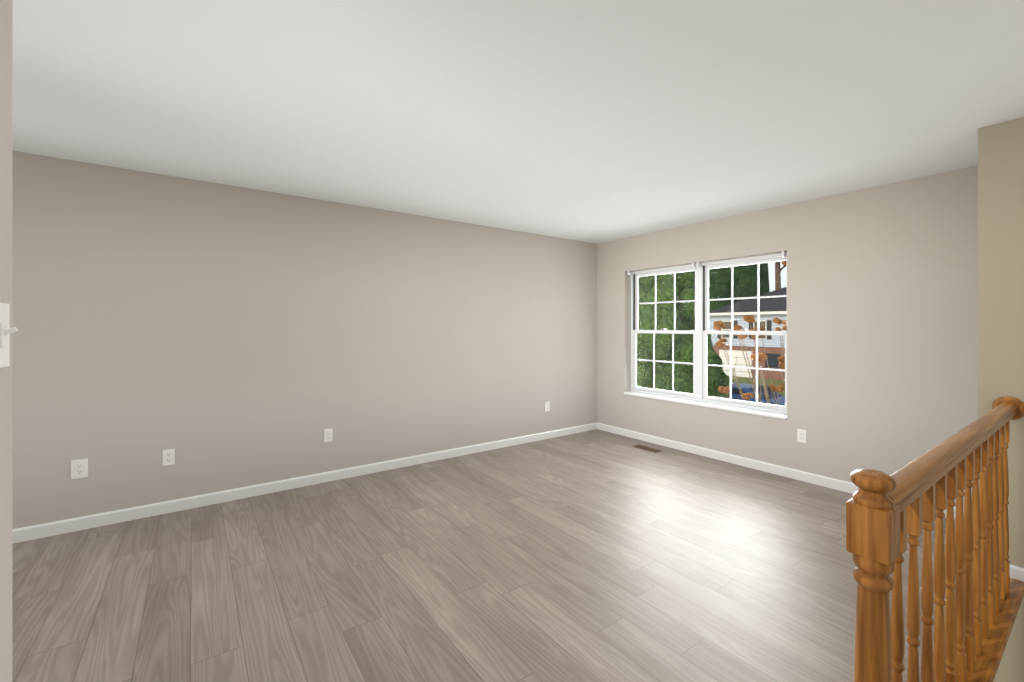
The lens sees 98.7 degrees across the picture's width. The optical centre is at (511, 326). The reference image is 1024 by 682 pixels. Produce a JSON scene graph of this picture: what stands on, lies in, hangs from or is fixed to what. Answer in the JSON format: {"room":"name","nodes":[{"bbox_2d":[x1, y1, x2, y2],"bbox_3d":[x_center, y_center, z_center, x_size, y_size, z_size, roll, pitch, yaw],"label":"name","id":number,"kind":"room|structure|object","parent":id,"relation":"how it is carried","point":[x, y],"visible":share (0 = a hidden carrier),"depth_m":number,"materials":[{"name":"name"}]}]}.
{"room":"empty living room","nodes":[
{"label":"empty living room","id":0,"kind":"room"},
{"bbox_2d":[0,0,11,681],"bbox_3d":[-0.240,0.125,-0.248,0.120,2.440,2.600,0,0,-36],"label":"wall","id":1,"kind":"structure","parent":0,"point":[5,372],"depth_m":0.81,"materials":[{"name":"beige paint"}]},
{"bbox_2d":[0,303,17,367],"bbox_3d":[-0.902,0.015,0.789,0.023,0.115,0.070,0,0,-36],"label":"light switch","id":2,"kind":"object","parent":1,"relation":"attached to","point":[6,330],"visible":0.98,"depth_m":0.79,"materials":[{"name":"white plastic"}]},
{"bbox_2d":[12,151,596,528],"bbox_3d":[-2.055,0.250,3.623,8.100,2.690,0.200,0,0,-36],"label":"wall","id":3,"kind":"structure","parent":0,"point":[217,337],"depth_m":3.50,"materials":[{"name":"beige paint"}]},
{"bbox_2d":[71,458,87,478],"bbox_3d":[-2.861,0.940,2.912,0.082,0.124,0.008,0,0,-36],"label":"electrical outlet","id":4,"kind":"object","parent":3,"relation":"attached to","point":[79,468],"visible":1,"depth_m":2.91,"materials":[{"name":"white plastic"}]},
{"bbox_2d":[163,449,174,465],"bbox_3d":[-2.484,0.945,3.184,0.070,0.115,0.008,0,0,-36],"label":"electrical outlet","id":5,"kind":"object","parent":3,"relation":"attached to","point":[168,456],"visible":1,"depth_m":3.18,"materials":[{"name":"white plastic"}]},
{"bbox_2d":[12,422,596,543],"bbox_3d":[-1.998,1.302,3.533,7.687,0.085,0.013,0,0,-36],"label":"baseboard","id":6,"kind":"structure","parent":3,"relation":"attached to","point":[28,533],"depth_m":3.49,"materials":[{"name":"white wood"}]},
{"bbox_2d":[324,428,332,442],"bbox_3d":[-1.597,0.945,3.826,0.070,0.115,0.008,0,0,-36],"label":"electrical outlet","id":7,"kind":"object","parent":3,"relation":"attached to","point":[328,435],"visible":1,"depth_m":3.83,"materials":[{"name":"white plastic"}]},
{"bbox_2d":[545,401,549,411],"bbox_3d":[0.428,0.960,5.293,0.070,0.115,0.008,0,0,-36],"label":"electrical outlet","id":8,"kind":"object","parent":3,"relation":"attached to","point":[547,406],"visible":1,"depth_m":5.29,"materials":[{"name":"white plastic"}]},
{"bbox_2d":[12,429,954,681],"bbox_3d":[-0.413,1.470,1.355,7.700,0.250,5.400,0,0,-36],"label":"floor","id":9,"kind":"structure","parent":0,"point":[596,555],"depth_m":2.33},
{"bbox_2d":[633,445,660,452],"bbox_3d":[1.491,1.343,4.852,0.110,0.004,0.310,0,0,-36],"label":"floor vent","id":10,"kind":"object","parent":9,"relation":"in","point":[648,448],"visible":1,"depth_m":4.85,"materials":[{"name":"brown metal"}]},
{"bbox_2d":[846,396,1023,681],"bbox_3d":[1.730,0.843,1.677,2.250,1.004,0.127,0,0,-36],"label":"stair railing","id":11,"kind":"object","parent":9,"relation":"on","point":[886,514],"visible":1,"depth_m":1.42,"materials":[{"name":"brown wood"}]},
{"bbox_2d":[12,0,1023,243],"bbox_3d":[-0.413,-1.170,1.355,8.100,0.150,5.800,0,0,-36],"label":"ceiling","id":12,"kind":"structure","parent":0,"point":[596,121],"depth_m":2.11,"materials":[{"name":"white paint"}]},
{"bbox_2d":[597,422,963,519],"bbox_3d":[2.167,1.302,4.346,0.013,0.085,3.580,0,0,-36],"label":"baseboard","id":13,"kind":"structure","parent":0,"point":[833,483],"depth_m":4.24,"materials":[{"name":"white wood"}]},
{"bbox_2d":[597,165,977,508],"bbox_3d":[2.845,0.250,3.590,0.200,2.690,5.600,0,0,-36],"label":"wall","id":14,"kind":"structure","parent":0,"point":[882,328],"depth_m":3.57,"materials":[{"name":"beige paint"}]},
{"bbox_2d":[624,391,786,419],"bbox_3d":[1.966,0.820,4.713,0.138,0.030,1.830,0,0,-36],"label":"windowsill","id":15,"kind":"structure","parent":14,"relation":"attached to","point":[725,407],"depth_m":4.52,"materials":[{"name":"white wood"}]},
{"bbox_2d":[627,251,786,413],"bbox_3d":[2.006,0.060,4.742,0.188,1.490,1.830,0,0,-36],"label":"window","id":16,"kind":"structure","parent":14,"relation":"in","point":[701,331],"depth_m":4.73,"materials":[{"name":"white plastic"}]},
{"bbox_2d":[797,429,805,442],"bbox_3d":[2.532,0.955,3.845,0.008,0.115,0.070,0,0,-36],"label":"electrical outlet","id":17,"kind":"object","parent":14,"relation":"attached to","point":[801,435],"visible":1,"depth_m":3.85,"materials":[{"name":"white plastic"}]},
{"bbox_2d":[978,117,1023,567],"bbox_3d":[3.431,1.075,1.928,0.800,4.340,1.820,0,0,-36],"label":"wall","id":18,"kind":"structure","parent":0,"point":[1000,259],"depth_m":2.35,"materials":[{"name":"beige paint"}]},
{"bbox_2d":[1010,564,1023,581],"bbox_3d":[2.617,1.302,2.359,0.013,0.085,0.193,0,0,-36],"label":"baseboard","id":19,"kind":"structure","parent":18,"relation":"attached to","point":[1017,572],"depth_m":2.31,"materials":[{"name":"white wood"}]},
{"bbox_2d":[993,597,1023,681],"bbox_3d":[1.690,2.295,1.673,2.320,1.900,0.152,0,0,-36],"label":"wall","id":20,"kind":"structure","parent":0,"point":[1011,667],"depth_m":1.98,"materials":[{"name":"beige paint"}]},
{"label":"outside","id":21,"kind":"structure","parent":0,"visible":0},
{"bbox_2d":[729,376,784,396],"bbox_3d":[23.772,3.370,34.541,69.600,0.950,120.000,0,0,-36],"label":"ground","id":22,"kind":"structure","parent":21,"point":[767,381],"depth_m":30.25,"materials":[{"name":"plant"}]},
{"bbox_2d":[637,271,716,395],"bbox_3d":[3.941,-1.016,11.456,2.420,8.741,2.462,0,0,-36],"label":"tree","id":23,"kind":"object","parent":22,"relation":"on","point":[663,377],"depth_m":10.59,"materials":[{"name":"green plant"}]},
{"bbox_2d":[708,334,729,397],"bbox_3d":[6.614,1.931,14.840,1.615,3.817,1.647,0,0,-36],"label":"arborvitae","id":24,"kind":"object","parent":22,"relation":"on","point":[725,380],"depth_m":14.48,"materials":[{"name":"green plant"}]},
{"bbox_2d":[709,263,768,310],"bbox_3d":[22.033,-5.702,44.694,7.052,23.498,6.931,0,0,-36],"label":"treeline","id":25,"kind":"object","parent":22,"relation":"on","point":[723,282],"depth_m":42.42,"materials":[{"name":"green plant"}]},
{"bbox_2d":[709,287,786,380],"bbox_3d":[23.149,0.370,31.633,9.020,7.050,15.020,0,0,-36],"label":"house","id":26,"kind":"structure","parent":22,"relation":"on","point":[766,325],"depth_m":32.56,"materials":[{"name":"grey"}]},
{"bbox_2d":[713,315,786,405],"bbox_3d":[3.354,1.399,4.996,1.412,3.099,1.826,0,0,-36],"label":"hydrangea","id":27,"kind":"object","parent":22,"relation":"on","point":[744,396],"depth_m":5.29,"materials":[{"name":"brown plant"}]},
{"bbox_2d":[764,263,769,291],"bbox_3d":[22.991,-7.408,47.626,8.360,26.704,8.577,0,0,-36],"label":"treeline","id":28,"kind":"object","parent":22,"relation":"on","point":[766,264],"depth_m":44.76,"materials":[{"name":"plant"}]},
{"bbox_2d":[775,261,786,289],"bbox_3d":[25.742,-6.603,42.322,4.472,21.008,6.697,0,0,-36],"label":"tree","id":29,"kind":"object","parent":22,"relation":"on","point":[778,269],"depth_m":41.91,"materials":[{"name":"brown plant"}]},
{"bbox_3d":[7.207,3.880,22.549,6.500,0.230,120.000,0,0,-36],"label":"road","id":30,"kind":"object","parent":22,"relation":"on","visible":0},
{"bbox_2d":[729,383,784,405],"bbox_3d":[9.349,3.083,18.481,1.763,1.354,4.496,0,0,-36],"label":"car","id":31,"kind":"object","parent":30,"relation":"on","point":[745,389],"depth_m":17.44,"materials":[{"name":"blue paint"}]}
]}

